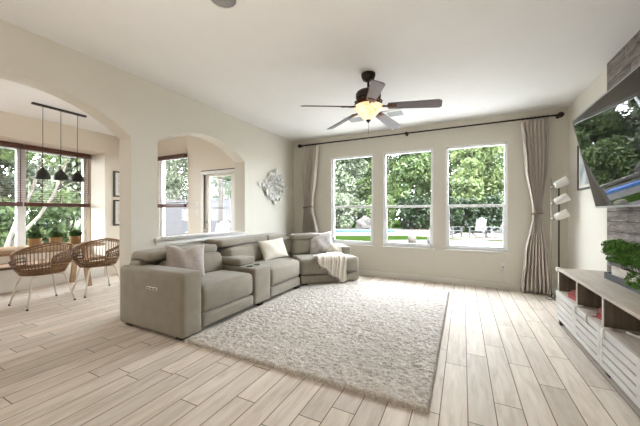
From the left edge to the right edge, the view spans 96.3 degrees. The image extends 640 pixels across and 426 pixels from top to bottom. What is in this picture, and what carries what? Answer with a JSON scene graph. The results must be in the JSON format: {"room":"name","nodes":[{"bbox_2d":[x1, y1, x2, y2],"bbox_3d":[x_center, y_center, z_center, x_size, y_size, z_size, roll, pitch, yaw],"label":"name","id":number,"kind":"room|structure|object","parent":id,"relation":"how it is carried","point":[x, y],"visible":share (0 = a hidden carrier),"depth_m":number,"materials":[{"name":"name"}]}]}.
{"room":"living room","nodes":[
{"label":"living room","id":0,"kind":"room"},
{"bbox_2d":[0,111,119,275],"bbox_3d":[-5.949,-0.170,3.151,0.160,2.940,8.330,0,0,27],"label":"wall","id":1,"kind":"structure","parent":0,"point":[12,126],"depth_m":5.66,"materials":[{"name":"paint"}]},
{"bbox_2d":[0,158,90,263],"bbox_3d":[-5.704,-0.074,4.875,0.160,2.748,3.314,0,0,27],"label":"nook window","id":2,"kind":"structure","parent":1,"relation":"in","point":[5,259],"depth_m":6.13,"materials":[{"name":"paint"}]},
{"bbox_2d":[0,140,23,205],"bbox_3d":[-5.781,-0.682,4.400,0.075,1.125,1.775,0,0,27],"label":"window blind","id":3,"kind":"object","parent":2,"relation":"attached to","point":[2,143],"visible":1,"depth_m":5.06,"materials":[{"name":"brown wood"}]},
{"bbox_2d":[0,146,85,245],"bbox_3d":[-5.635,-0.245,4.911,0.150,1.910,2.840,0,0,27],"label":"window","id":4,"kind":"structure","parent":2,"relation":"attached to","point":[20,211],"depth_m":5.26,"materials":[{"name":"white plastic"}]},
{"bbox_2d":[24,144,90,206],"bbox_3d":[-5.148,-0.682,5.671,0.075,1.125,1.025,0,0,27],"label":"window blind","id":5,"kind":"object","parent":2,"relation":"attached to","point":[26,147],"visible":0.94,"depth_m":5.60,"materials":[{"name":"brown wood"}]},
{"bbox_2d":[113,171,119,196],"bbox_3d":[-4.263,-0.620,6.317,0.029,0.550,0.520,0,0,27],"label":"picture frame","id":6,"kind":"object","parent":1,"relation":"attached to","point":[116,174],"visible":0.4,"depth_m":6.14,"materials":[{"name":"black metal"}]},
{"bbox_2d":[118,176,119,192],"bbox_3d":[-4.264,-0.620,6.317,0.001,0.370,0.340,0,0,27],"label":"print","id":7,"kind":"object","parent":6,"relation":"attached to","point":[118,176],"depth_m":6.18},
{"bbox_2d":[113,200,119,225],"bbox_3d":[-4.263,-0.005,6.317,0.029,0.550,0.520,0,0,27],"label":"picture frame","id":8,"kind":"object","parent":1,"relation":"attached to","point":[116,203],"visible":0.4,"depth_m":6.14,"materials":[{"name":"black metal"}]},
{"bbox_2d":[118,204,119,220],"bbox_3d":[-4.264,-0.005,6.317,0.001,0.370,0.340,0,0,27],"label":"print","id":9,"kind":"object","parent":8,"relation":"attached to","point":[118,204],"depth_m":6.18},
{"bbox_2d":[0,19,293,267],"bbox_3d":[-2.881,-0.190,2.526,0.240,2.980,9.950,0,0,27],"label":"wall","id":10,"kind":"structure","parent":0,"point":[139,112],"depth_m":3.57,"materials":[{"name":"paint"}]},
{"bbox_2d":[154,231,246,245],"bbox_3d":[-1.857,0.380,4.547,0.300,0.100,1.750,0,0,27],"label":"trim","id":11,"kind":"structure","parent":10,"relation":"attached to","point":[186,238],"depth_m":4.24,"materials":[{"name":"white wood"}]},
{"bbox_2d":[259,169,287,204],"bbox_3d":[-0.949,-0.557,6.034,0.085,0.766,1.020,0,0,27],"label":"wall art","id":12,"kind":"object","parent":10,"relation":"attached to","point":[261,184],"visible":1,"depth_m":6.03,"materials":[{"name":"silver metal"}]},
{"bbox_2d":[158,135,234,235],"bbox_3d":[-3.126,-0.170,6.308,3.574,2.940,0.160,0,0,27],"label":"wall","id":13,"kind":"structure","parent":0,"point":[203,155],"depth_m":5.96,"materials":[{"name":"paint"}]},
{"bbox_2d":[159,155,187,235],"bbox_3d":[-3.195,-0.284,6.304,1.025,1.892,0.130,0,0,27],"label":"window","id":14,"kind":"structure","parent":13,"relation":"in","point":[161,210],"depth_m":6.50,"materials":[{"name":"white plastic"}]},
{"bbox_2d":[158,153,186,207],"bbox_3d":[-3.248,-0.682,6.215,0.980,1.125,0.075,0,0,27],"label":"window blind","id":15,"kind":"object","parent":14,"relation":"attached to","point":[183,155],"visible":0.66,"depth_m":6.14,"materials":[{"name":"brown wood"}]},
{"bbox_2d":[201,168,234,232],"bbox_3d":[-1.984,0.220,5.675,0.963,2.160,0.105,0,0,27],"label":"door frame","id":16,"kind":"structure","parent":13,"relation":"in","point":[229,171],"depth_m":5.82,"materials":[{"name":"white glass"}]},
{"bbox_2d":[0,0,639,141],"bbox_3d":[-2.213,-1.760,2.081,9.182,0.240,10.150,0,0,27],"label":"ceiling","id":17,"kind":"structure","parent":0,"point":[256,62],"depth_m":2.98,"materials":[{"name":"paint"}]},
{"bbox_2d":[31,102,86,181],"bbox_3d":[-4.106,-1.079,4.540,0.188,1.119,0.680,0,0,27],"label":"pendant light","id":18,"kind":"object","parent":17,"relation":"hanging from","point":[42,173],"visible":1,"depth_m":4.51,"materials":[{"name":"black metal"}]},
{"bbox_2d":[208,0,238,9],"bbox_3d":[-0.758,-1.673,2.241,0.240,0.014,0.240,0,0,27],"label":"ceiling speaker","id":19,"kind":"object","parent":17,"relation":"attached to","point":[221,4],"visible":1,"depth_m":2.29,"materials":[{"name":"white plastic"}]},
{"bbox_2d":[211,0,235,7],"bbox_3d":[-0.758,-1.677,2.241,0.198,0.005,0.198,0,0,4],"label":"grille","id":20,"kind":"object","parent":19,"relation":"attached to","point":[217,3],"depth_m":2.29,"materials":[{"name":"grey metal"}]},
{"bbox_2d":[343,115,366,123],"bbox_3d":[0.639,-1.674,5.135,0.360,0.012,0.360,0,0,27],"label":"ceiling vent","id":21,"kind":"object","parent":17,"relation":"in","point":[357,119],"visible":0.74,"depth_m":5.17,"materials":[{"name":"white plastic"}]},
{"bbox_2d":[301,71,441,129],"bbox_3d":[0.634,-1.315,3.462,1.555,0.729,1.586,0,0,27],"label":"ceiling fan","id":22,"kind":"object","parent":17,"relation":"hanging from","point":[368,103],"visible":1,"depth_m":3.35,"materials":[{"name":"brown metal"}]},
{"bbox_2d":[382,108,407,117],"bbox_3d":[1.265,-1.674,4.822,0.360,0.012,0.360,0,0,27],"label":"ceiling vent","id":23,"kind":"object","parent":17,"relation":"in","point":[396,112],"visible":0.91,"depth_m":4.81,"materials":[{"name":"white plastic"}]},
{"bbox_2d":[0,273,639,425],"bbox_3d":[-2.168,1.360,2.059,9.082,0.120,10.150,0,0,27],"label":"floor","id":24,"kind":"structure","parent":0,"point":[506,358],"depth_m":2.27,"materials":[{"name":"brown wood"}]},
{"bbox_2d":[8,241,75,310],"bbox_3d":[-3.990,0.850,4.142,0.589,0.900,0.689,0,0,25],"label":"rattan chair","id":25,"kind":"object","parent":24,"relation":"on","point":[58,268],"visible":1,"depth_m":4.00,"materials":[{"name":"wicker"}]},
{"bbox_2d":[0,254,104,293],"bbox_3d":[-5.377,1.092,4.712,0.569,0.414,3.030,0,0,27],"label":"window bench","id":26,"kind":"object","parent":24,"relation":"on","point":[8,277],"visible":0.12,"depth_m":5.03,"materials":[{"name":"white wood"}]},
{"bbox_2d":[0,241,104,285],"bbox_3d":[-4.723,0.923,4.579,0.680,0.751,1.980,0,0,27],"label":"dining table","id":27,"kind":"object","parent":24,"relation":"on","point":[4,251],"visible":0.63,"depth_m":4.99,"materials":[{"name":"brown wood"}]},
{"bbox_2d":[27,232,42,246],"bbox_3d":[-4.628,0.421,4.655,0.179,0.253,0.184,0,0,27],"label":"potted herb","id":28,"kind":"object","parent":27,"relation":"on","point":[34,238],"visible":0.99,"depth_m":4.62,"materials":[{"name":"ceramic"}]},
{"bbox_2d":[27,238,41,246],"bbox_3d":[-4.629,0.479,4.655,0.176,0.135,0.176,0,0,27],"label":"pot","id":29,"kind":"object","parent":28,"relation":"on","point":[31,241],"depth_m":4.60,"materials":[{"name":"orange ceramic"}]},
{"bbox_2d":[48,230,62,241],"bbox_3d":[-4.511,0.416,4.891,0.176,0.261,0.180,0,0,11],"label":"potted herb","id":30,"kind":"object","parent":27,"relation":"on","point":[54,236],"visible":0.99,"depth_m":4.85,"materials":[{"name":"plant"}]},
{"bbox_2d":[49,237,61,241],"bbox_3d":[-4.511,0.479,4.892,0.176,0.135,0.176,0,0,27],"label":"pot","id":31,"kind":"object","parent":30,"relation":"on","point":[51,239],"depth_m":4.84,"materials":[{"name":"orange ceramic"}]},
{"bbox_2d":[69,230,81,243],"bbox_3d":[-4.384,0.422,5.146,0.176,0.250,0.186,0,0,27],"label":"potted herb","id":32,"kind":"object","parent":27,"relation":"on","point":[75,236],"visible":1,"depth_m":5.09,"materials":[{"name":"ceramic"}]},
{"bbox_2d":[69,236,81,243],"bbox_3d":[-4.386,0.479,5.143,0.176,0.135,0.176,0,0,27],"label":"pot","id":33,"kind":"object","parent":32,"relation":"on","point":[73,239],"depth_m":5.08,"materials":[{"name":"orange ceramic"}]},
{"bbox_2d":[71,238,119,297],"bbox_3d":[-3.665,0.850,4.748,0.589,0.900,0.689,0,0,33],"label":"rattan chair","id":34,"kind":"object","parent":24,"relation":"on","point":[107,261],"visible":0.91,"depth_m":4.57,"materials":[{"name":"wicker"}]},
{"bbox_2d":[120,233,358,340],"bbox_3d":[-0.673,0.849,4.613,1.832,0.896,3.809,0,0,27],"label":"sectional sofa","id":35,"kind":"object","parent":24,"relation":"on","point":[157,296],"visible":0.84,"depth_m":3.42,"materials":[{"name":"fabric"}]},
{"bbox_2d":[165,244,204,276],"bbox_3d":[-1.638,0.594,3.497,0.475,0.422,0.209,0,0,-38],"label":"throw pillow","id":36,"kind":"object","parent":35,"relation":"on","point":[192,258],"visible":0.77,"depth_m":3.45,"materials":[{"name":"beige fabric"}]},
{"bbox_2d":[158,252,222,272],"bbox_3d":[-1.672,0.704,3.779,0.291,0.319,0.882,0,0,27],"label":"cushion","id":37,"kind":"object","parent":35,"relation":"on","point":[213,261],"depth_m":3.90,"materials":[{"name":"fabric"}]},
{"bbox_2d":[201,270,252,311],"bbox_3d":[-1.369,0.950,3.624,0.699,0.334,0.907,0,0,27],"label":"seat cushion","id":38,"kind":"object","parent":35,"relation":"on","point":[221,290],"depth_m":3.46,"materials":[{"name":"fabric"}]},
{"bbox_2d":[220,243,263,260],"bbox_3d":[-1.182,0.690,4.769,0.297,0.348,1.112,0,0,27],"label":"cushion","id":39,"kind":"object","parent":35,"relation":"on","point":[254,249],"depth_m":4.54,"materials":[{"name":"fabric"}]},
{"bbox_2d":[258,238,287,260],"bbox_3d":[-0.801,0.620,4.959,0.208,0.350,0.588,0,0,36],"label":"lumbar pillow","id":40,"kind":"object","parent":35,"relation":"on","point":[275,248],"visible":1,"depth_m":4.86,"materials":[{"name":"white fabric"}]},
{"bbox_2d":[254,258,298,285],"bbox_3d":[-0.820,0.950,4.725,0.699,0.334,0.907,0,0,27],"label":"seat cushion","id":41,"kind":"object","parent":35,"relation":"on","point":[282,271],"depth_m":4.56,"materials":[{"name":"fabric"}]},
{"bbox_2d":[276,237,291,254],"bbox_3d":[-0.810,0.671,5.579,0.296,0.379,0.640,0,0,41],"label":"cushion","id":42,"kind":"object","parent":35,"relation":"on","point":[287,241],"depth_m":5.62,"materials":[{"name":"fabric"}]},
{"bbox_2d":[291,240,320,254],"bbox_3d":[-0.158,0.676,5.795,0.850,0.367,0.275,0,0,-19],"label":"cushion","id":43,"kind":"object","parent":35,"relation":"on","point":[298,247],"depth_m":5.61,"materials":[{"name":"fabric"}]},
{"bbox_2d":[308,231,331,253],"bbox_3d":[0.021,0.594,5.732,0.517,0.462,0.214,0,0,-17],"label":"throw pillow","id":44,"kind":"object","parent":35,"relation":"on","point":[321,243],"visible":0.88,"depth_m":5.66,"materials":[{"name":"grey fabric"}]},
{"bbox_2d":[292,254,358,274],"bbox_3d":[0.089,0.955,5.484,1.150,0.300,0.720,0,0,-19],"label":"seat cushion","id":45,"kind":"object","parent":35,"relation":"on","point":[308,265],"depth_m":5.13,"materials":[{"name":"fabric"}]},
{"bbox_2d":[313,252,346,283],"bbox_3d":[0.143,1.035,5.372,0.664,0.558,0.588,0,0,-18],"label":"throw blanket","id":46,"kind":"object","parent":35,"relation":"on","point":[334,263],"visible":1,"depth_m":5.14,"materials":[{"name":"white fabric"}]},
{"bbox_2d":[327,243,342,252],"bbox_3d":[0.298,0.712,5.729,0.361,0.227,0.184,0,0,-3],"label":"throw pillow","id":47,"kind":"object","parent":35,"relation":"on","point":[334,247],"visible":0.7,"depth_m":5.67,"materials":[{"name":"beige fabric"}]},
{"bbox_2d":[184,280,449,414],"bbox_3d":[0.371,1.277,3.774,2.317,0.044,3.167,0,0,27],"label":"area rug","id":48,"kind":"object","parent":24,"relation":"on","point":[382,342],"visible":0.95,"depth_m":2.92,"materials":[{"name":"beige carpet"}]},
{"bbox_2d":[545,176,570,300],"bbox_3d":[3.578,0.380,4.335,0.285,1.840,0.258,0,0,27],"label":"floor lamp","id":49,"kind":"object","parent":24,"relation":"on","point":[564,181],"visible":0.91,"depth_m":4.27,"materials":[{"name":"silver metal"}]},
{"bbox_2d":[556,267,639,408],"bbox_3d":[2.452,0.969,2.222,0.470,0.662,2.429,0,0,27],"label":"media console","id":50,"kind":"object","parent":24,"relation":"on","point":[617,352],"visible":0.98,"depth_m":2.30,"materials":[{"name":"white wood"}]},
{"bbox_2d":[568,293,575,300],"bbox_3d":[2.752,0.889,2.986,0.200,0.040,0.200,0,0,21],"label":"book","id":51,"kind":"object","parent":50,"relation":"on","point":[570,295],"visible":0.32,"depth_m":3.04,"materials":[{"name":"paper"}]},
{"bbox_2d":[596,313,601,319],"bbox_3d":[2.466,0.891,2.368,0.200,0.035,0.220,0,0,24],"label":"book","id":52,"kind":"object","parent":50,"relation":"on","point":[598,315],"visible":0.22,"depth_m":2.47,"materials":[{"name":"paper"}]},
{"bbox_2d":[560,291,639,355],"bbox_3d":[2.458,0.920,2.213,0.412,0.020,2.349,0,0,27],"label":"shelf","id":53,"kind":"object","parent":50,"relation":"attached to","point":[632,343],"depth_m":2.27,"materials":[{"name":"white wood"}]},
{"bbox_2d":[604,272,639,293],"bbox_3d":[2.617,0.617,2.232,0.168,0.062,1.330,0,0,27],"label":"tray","id":54,"kind":"object","parent":50,"relation":"on","point":[608,275],"visible":0.48,"depth_m":2.62,"materials":[{"name":"stone"}]},
{"bbox_2d":[600,238,639,289],"bbox_3d":[2.695,0.438,2.470,0.282,0.394,1.059,0,0,27],"label":"potted plant","id":55,"kind":"object","parent":54,"relation":"in","point":[625,253],"visible":1,"depth_m":2.52,"materials":[{"name":"plant"}]},
{"bbox_2d":[626,332,639,338],"bbox_3d":[2.323,0.899,2.104,0.040,0.019,0.120,0,0,4],"label":"remote control","id":56,"kind":"object","parent":50,"relation":"on","point":[629,333],"visible":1,"depth_m":2.11,"materials":[{"name":"white plastic"}]},
{"bbox_2d":[294,106,567,287],"bbox_3d":[1.669,-0.190,5.727,5.488,2.980,0.160,0,0,27],"label":"wall","id":57,"kind":"structure","parent":0,"point":[439,262],"depth_m":5.30,"materials":[{"name":"paint"}]},
{"bbox_2d":[331,154,373,246],"bbox_3d":[0.692,-0.267,6.175,1.010,1.914,0.130,0,0,27],"label":"window","id":58,"kind":"structure","parent":57,"relation":"in","point":[344,242],"depth_m":6.25,"materials":[{"name":"white plastic"}]},
{"bbox_2d":[382,148,434,249],"bbox_3d":[1.731,-0.267,5.657,1.008,1.914,0.130,0,0,27],"label":"window","id":59,"kind":"structure","parent":57,"relation":"in","point":[385,243],"depth_m":5.70,"materials":[{"name":"white plastic"}]},
{"bbox_2d":[298,112,563,147],"bbox_3d":[1.659,-1.535,5.556,4.810,0.090,0.154,0,0,27],"label":"curtain rod","id":60,"kind":"object","parent":57,"relation":"attached to","point":[560,114],"visible":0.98,"depth_m":5.22,"materials":[{"name":"brown metal"}]},
{"bbox_2d":[302,143,318,232],"bbox_3d":[-0.226,-0.140,6.456,0.498,2.840,0.152,0,0,31],"label":"curtain","id":61,"kind":"object","parent":60,"relation":"hanging from","point":[309,153],"visible":0.65,"depth_m":6.45,"materials":[{"name":"fabric"}]},
{"bbox_2d":[520,115,549,294],"bbox_3d":[3.466,-0.138,4.621,0.387,2.845,0.151,0,0,32],"label":"curtain","id":62,"kind":"object","parent":60,"relation":"hanging from","point":[534,133],"visible":1,"depth_m":4.60,"materials":[{"name":"fabric"}]},
{"bbox_2d":[357,270,557,293],"bbox_3d":[1.639,1.248,5.644,5.068,0.105,0.016,0,0,27],"label":"baseboard","id":63,"kind":"structure","parent":57,"relation":"attached to","point":[487,284],"depth_m":5.29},
{"bbox_2d":[444,141,509,253],"bbox_3d":[2.780,-0.267,5.134,1.030,1.914,0.130,0,0,27],"label":"window","id":64,"kind":"structure","parent":57,"relation":"in","point":[504,249],"depth_m":5.05,"materials":[{"name":"white plastic"}]},
{"bbox_2d":[501,262,505,268],"bbox_3d":[3.125,0.900,4.892,0.072,0.116,0.034,0,0,27],"label":"power outlet","id":65,"kind":"object","parent":57,"relation":"attached to","point":[503,264],"visible":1,"depth_m":4.89,"materials":[{"name":"white plastic"}]},
{"bbox_2d":[568,67,606,270],"bbox_3d":[1.806,-0.190,0.099,0.180,2.980,9.790,0,0,27],"label":"wall","id":66,"kind":"structure","parent":0,"point":[587,224],"depth_m":3.97,"materials":[{"name":"paint"}]},
{"bbox_2d":[577,145,589,190],"bbox_3d":[3.555,-0.640,3.837,0.024,0.640,0.560,0,0,27],"label":"picture frame","id":67,"kind":"object","parent":66,"relation":"attached to","point":[582,180],"visible":0.42,"depth_m":3.98,"materials":[{"name":"black metal"}]},
{"bbox_2d":[580,153,588,185],"bbox_3d":[3.556,-0.640,3.836,0.001,0.516,0.436,0,0,27],"label":"print","id":68,"kind":"object","parent":67,"relation":"attached to","point":[583,177],"depth_m":3.94},
{"bbox_2d":[572,64,639,207],"bbox_3d":[2.595,-0.545,2.354,0.354,0.983,1.774,0,0,27],"label":"television","id":69,"kind":"object","parent":66,"relation":"attached to","point":[607,133],"visible":1,"depth_m":2.54,"materials":[{"name":"black"}]},
{"bbox_2d":[607,30,639,271],"bbox_3d":[2.546,-0.189,1.820,0.032,2.978,3.130,0,0,27],"label":"accent wall","id":70,"kind":"structure","parent":66,"relation":"attached to","point":[622,222],"depth_m":2.90,"materials":[{"name":"grey wood"}]},
{"label":"outside","id":71,"kind":"structure","parent":0,"visible":0},
{"bbox_2d":[26,220,502,241],"bbox_3d":[6.689,1.500,19.013,85.000,0.300,80.000,0,0,27],"label":"lawn","id":72,"kind":"structure","parent":71,"point":[352,238],"depth_m":15.18,"materials":[{"name":"green plant"}]},
{"bbox_2d":[0,197,30,246],"bbox_3d":[-8.331,0.492,7.065,1.819,1.811,1.570,0,0,27],"label":"shrub","id":73,"kind":"object","parent":72,"relation":"on","point":[7,218],"visible":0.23,"depth_m":7.01,"materials":[{"name":"green plant"}]},
{"bbox_2d":[0,151,34,213],"bbox_3d":[-12.838,-3.226,10.825,3.553,9.162,3.684,0,0,-34],"label":"tree","id":74,"kind":"object","parent":72,"relation":"on","point":[3,161],"visible":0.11,"depth_m":11.00,"materials":[{"name":"green plant"}]},
{"bbox_2d":[26,188,80,242],"bbox_3d":[-7.667,0.346,8.366,1.827,2.179,1.401,0,0,27],"label":"shrub","id":75,"kind":"object","parent":72,"relation":"on","point":[52,218],"visible":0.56,"depth_m":8.00,"materials":[{"name":"green plant"}]},
{"bbox_2d":[165,158,187,199],"bbox_3d":[-9.634,-2.287,19.188,4.969,7.286,4.589,0,0,27],"label":"tree","id":76,"kind":"object","parent":72,"relation":"on","point":[171,187],"visible":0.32,"depth_m":17.74,"materials":[{"name":"green plant"}]},
{"bbox_2d":[165,198,230,235],"bbox_3d":[-5.471,0.315,13.925,11.779,1.970,0.100,0,0,27],"label":"fence","id":77,"kind":"object","parent":72,"relation":"on","point":[176,218],"visible":0.18,"depth_m":14.65,"materials":[{"name":"white"}]},
{"bbox_2d":[210,176,230,198],"bbox_3d":[-5.149,-1.974,16.996,4.245,6.662,4.113,0,0,27],"label":"tree","id":78,"kind":"object","parent":72,"relation":"on","point":[226,187],"visible":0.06,"depth_m":15.86,"materials":[{"name":"green plant"}]},
{"bbox_2d":[335,193,353,228],"bbox_3d":[1.512,-0.129,24.609,2.877,3.194,1.557,0,0,0],"label":"shrub","id":79,"kind":"object","parent":72,"relation":"on","point":[341,215],"visible":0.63,"depth_m":24.30,"materials":[{"name":"green plant"}]},
{"bbox_2d":[335,158,368,223],"bbox_3d":[2.393,-4.407,28.680,5.442,11.523,5.423,0,0,27],"label":"tree","id":80,"kind":"object","parent":72,"relation":"on","point":[344,179],"visible":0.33,"depth_m":27.23,"materials":[{"name":"green plant"}]},
{"bbox_2d":[350,163,368,216],"bbox_3d":[5.705,-6.609,40.788,6.330,15.923,6.360,0,0,27],"label":"tree","id":81,"kind":"object","parent":72,"relation":"on","point":[356,178],"visible":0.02,"depth_m":39.01,"materials":[{"name":"green plant"}]},
{"bbox_2d":[354,155,397,211],"bbox_3d":[6.361,-5.180,33.887,6.294,13.067,5.830,0,0,-33],"label":"tree","id":82,"kind":"object","parent":72,"relation":"on","point":[364,193],"visible":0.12,"depth_m":32.35,"materials":[{"name":"green plant"}]},
{"bbox_2d":[366,195,396,227],"bbox_3d":[5.312,-0.129,24.991,2.754,3.237,1.655,0,0,0],"label":"shrub","id":83,"kind":"object","parent":72,"relation":"on","point":[390,215],"visible":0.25,"depth_m":24.88,"materials":[{"name":"green plant"}]},
{"bbox_2d":[387,152,430,218],"bbox_3d":[8.329,-4.367,28.141,5.169,11.442,5.268,0,0,-26],"label":"tree","id":84,"kind":"object","parent":72,"relation":"on","point":[407,170],"visible":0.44,"depth_m":27.04,"materials":[{"name":"green plant"}]},
{"bbox_2d":[414,152,451,224],"bbox_3d":[12.416,-5.193,33.493,5.482,13.092,6.246,0,0,34],"label":"tree","id":85,"kind":"object","parent":72,"relation":"on","point":[425,187],"visible":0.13,"depth_m":31.74,"materials":[{"name":"green plant"}]},
{"bbox_2d":[448,150,458,196],"bbox_3d":[18.306,-6.262,40.292,5.577,15.229,5.810,0,0,-32],"label":"tree","id":86,"kind":"object","parent":72,"relation":"on","point":[451,167],"visible":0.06,"depth_m":39.36,"materials":[{"name":"green plant"}]},
{"bbox_2d":[412,228,502,239],"bbox_3d":[10.650,1.335,19.500,10.700,0.030,11.000,0,0,0],"label":"mulch bed","id":87,"kind":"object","parent":72,"relation":"on","point":[478,236],"visible":0.25,"depth_m":16.11,"materials":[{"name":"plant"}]},
{"bbox_2d":[397,194,430,229],"bbox_3d":[7.693,-0.037,23.416,2.599,2.920,1.786,0,0,0],"label":"shrub","id":88,"kind":"object","parent":87,"relation":"on","point":[415,217],"visible":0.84,"depth_m":22.99,"materials":[{"name":"green plant"}]},
{"bbox_2d":[448,196,454,225],"bbox_3d":[9.309,0.067,21.581,1.939,2.827,1.587,0,0,0],"label":"shrub","id":89,"kind":"object","parent":87,"relation":"on","point":[450,199],"visible":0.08,"depth_m":21.21,"materials":[{"name":"green plant"}]},
{"bbox_2d":[450,226,461,237],"bbox_3d":[7.150,0.777,15.691,0.840,1.085,1.026,0,0,-25],"label":"garden chair","id":90,"kind":"object","parent":87,"relation":"on","point":[453,227],"visible":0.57,"depth_m":15.44,"materials":[{"name":"white paint"}]},
{"bbox_2d":[450,197,479,232],"bbox_3d":[9.749,0.181,19.602,2.022,2.571,1.801,0,0,0],"label":"shrub","id":91,"kind":"object","parent":87,"relation":"on","point":[463,217],"visible":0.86,"depth_m":19.14,"materials":[{"name":"green plant"}]},
{"bbox_2d":[449,147,485,215],"bbox_3d":[11.252,-2.898,21.870,2.475,8.507,2.780,0,0,27],"label":"tree","id":92,"kind":"object","parent":87,"relation":"on","point":[467,186],"visible":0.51,"depth_m":21.35,"materials":[{"name":"green plant"}]},
{"bbox_2d":[469,217,487,238],"bbox_3d":[8.529,0.777,15.386,1.026,1.085,0.840,0,0,-43],"label":"garden chair","id":93,"kind":"object","parent":87,"relation":"on","point":[480,227],"visible":1,"depth_m":15.53,"materials":[{"name":"white paint"}]},
{"bbox_2d":[474,195,503,231],"bbox_3d":[11.779,0.061,19.720,2.001,2.700,1.791,0,0,0],"label":"shrub","id":94,"kind":"object","parent":87,"relation":"on","point":[494,217],"visible":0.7,"depth_m":19.32,"materials":[{"name":"green plant"}]},
{"bbox_2d":[485,222,502,237],"bbox_3d":[9.441,0.777,15.285,1.026,1.085,0.840,0,0,8],"label":"garden chair","id":95,"kind":"object","parent":87,"relation":"on","point":[500,230],"visible":0.71,"depth_m":15.04,"materials":[{"name":"white paint"}]},
{"bbox_2d":[451,145,503,215],"bbox_3d":[14.108,-4.136,25.399,5.145,10.981,5.116,0,0,-39],"label":"tree","id":96,"kind":"object","parent":72,"relation":"on","point":[496,186],"visible":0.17,"depth_m":24.66,"materials":[{"name":"green plant"}]},
{"bbox_2d":[488,150,503,202],"bbox_3d":[19.540,-5.405,32.953,5.650,13.517,6.241,0,0,27],"label":"tree","id":97,"kind":"object","parent":72,"relation":"on","point":[500,161],"visible":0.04,"depth_m":30.72,"materials":[{"name":"green plant"}]},
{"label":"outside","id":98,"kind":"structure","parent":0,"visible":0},
{"bbox_2d":[388,239,502,246],"bbox_3d":[5.600,1.340,12.700,6.000,0.020,3.400,0,0,0],"label":"garden path","id":99,"kind":"structure","parent":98,"point":[469,242],"depth_m":12.93,"materials":[{"name":"white concrete"}]},
{"bbox_2d":[408,235,415,242],"bbox_3d":[4.146,1.157,12.906,0.360,0.345,0.360,0,0,27],"label":"garden stool","id":100,"kind":"object","parent":99,"relation":"on","point":[411,238],"visible":1,"depth_m":12.77,"materials":[{"name":"ceramic"}]},
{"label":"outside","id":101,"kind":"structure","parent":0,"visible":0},
{"bbox_3d":[-6.167,1.335,11.049,13.100,0.030,5.530,0,0,27],"label":"patio","id":102,"kind":"object","parent":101,"visible":0},
{"bbox_2d":[9,157,80,229],"bbox_3d":[-9.425,-2.707,11.287,3.717,8.125,3.925,0,0,-24],"label":"tree","id":103,"kind":"object","parent":102,"relation":"on","point":[64,184],"visible":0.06,"depth_m":9.93,"materials":[{"name":"green plant"}]},
{"bbox_2d":[218,176,222,222],"bbox_3d":[-3.398,-0.275,9.802,0.110,3.250,0.110,0,0,27],"label":"pergola post","id":104,"kind":"object","parent":102,"relation":"on","point":[220,179],"visible":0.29,"depth_m":9.77,"materials":[{"name":"white wood"}]},
{"bbox_2d":[215,220,230,231],"bbox_3d":[-3.297,0.777,9.162,0.840,1.085,1.026,0,0,9],"label":"garden chair","id":105,"kind":"object","parent":102,"relation":"on","point":[223,225],"visible":0.12,"depth_m":9.55,"materials":[{"name":"white paint"}]},
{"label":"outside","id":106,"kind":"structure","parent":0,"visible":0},
{"bbox_2d":[335,228,429,235],"bbox_3d":[-0.800,1.340,20.950,16.400,0.020,8.100,0,0,0],"label":"pool deck","id":107,"kind":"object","parent":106,"point":[402,232],"visible":0.15,"depth_m":18.60,"materials":[{"name":"white concrete"}]},
{"bbox_2d":[355,216,370,228],"bbox_3d":[3.693,0.795,23.486,1.591,1.149,1.303,0,0,27],"label":"boulder","id":108,"kind":"object","parent":107,"relation":"on","point":[364,222],"visible":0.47,"depth_m":23.03,"materials":[{"name":"grey stone"}]},
{"bbox_2d":[335,229,393,229],"bbox_3d":[-1.200,1.290,21.800,13.600,0.080,0.200,0,0,0],"label":"wall","id":109,"kind":"structure","parent":107,"relation":"on","point":[335,229],"depth_m":21.72,"materials":[{"name":"concrete"}]},
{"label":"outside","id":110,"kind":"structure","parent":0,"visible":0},
{"bbox_2d":[335,230,398,231],"bbox_3d":[-1.200,1.323,20.850,13.600,0.015,1.700,0,0,0],"label":"pool water","id":111,"kind":"structure","parent":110,"point":[335,230],"depth_m":20.38,"materials":[{"name":"blue liquid"}]},
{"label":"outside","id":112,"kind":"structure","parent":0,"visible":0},
{"bbox_3d":[-7.359,1.340,4.939,2.820,0.020,6.270,0,0,27],"label":"patio","id":113,"kind":"object","parent":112,"visible":0},
{"bbox_2d":[0,148,79,246],"bbox_3d":[-7.208,-0.626,6.414,2.138,3.953,3.610,0,0,27],"label":"crape myrtle","id":114,"kind":"object","parent":113,"relation":"on","point":[47,157],"visible":0.13,"depth_m":6.91,"materials":[{"name":"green plant"}]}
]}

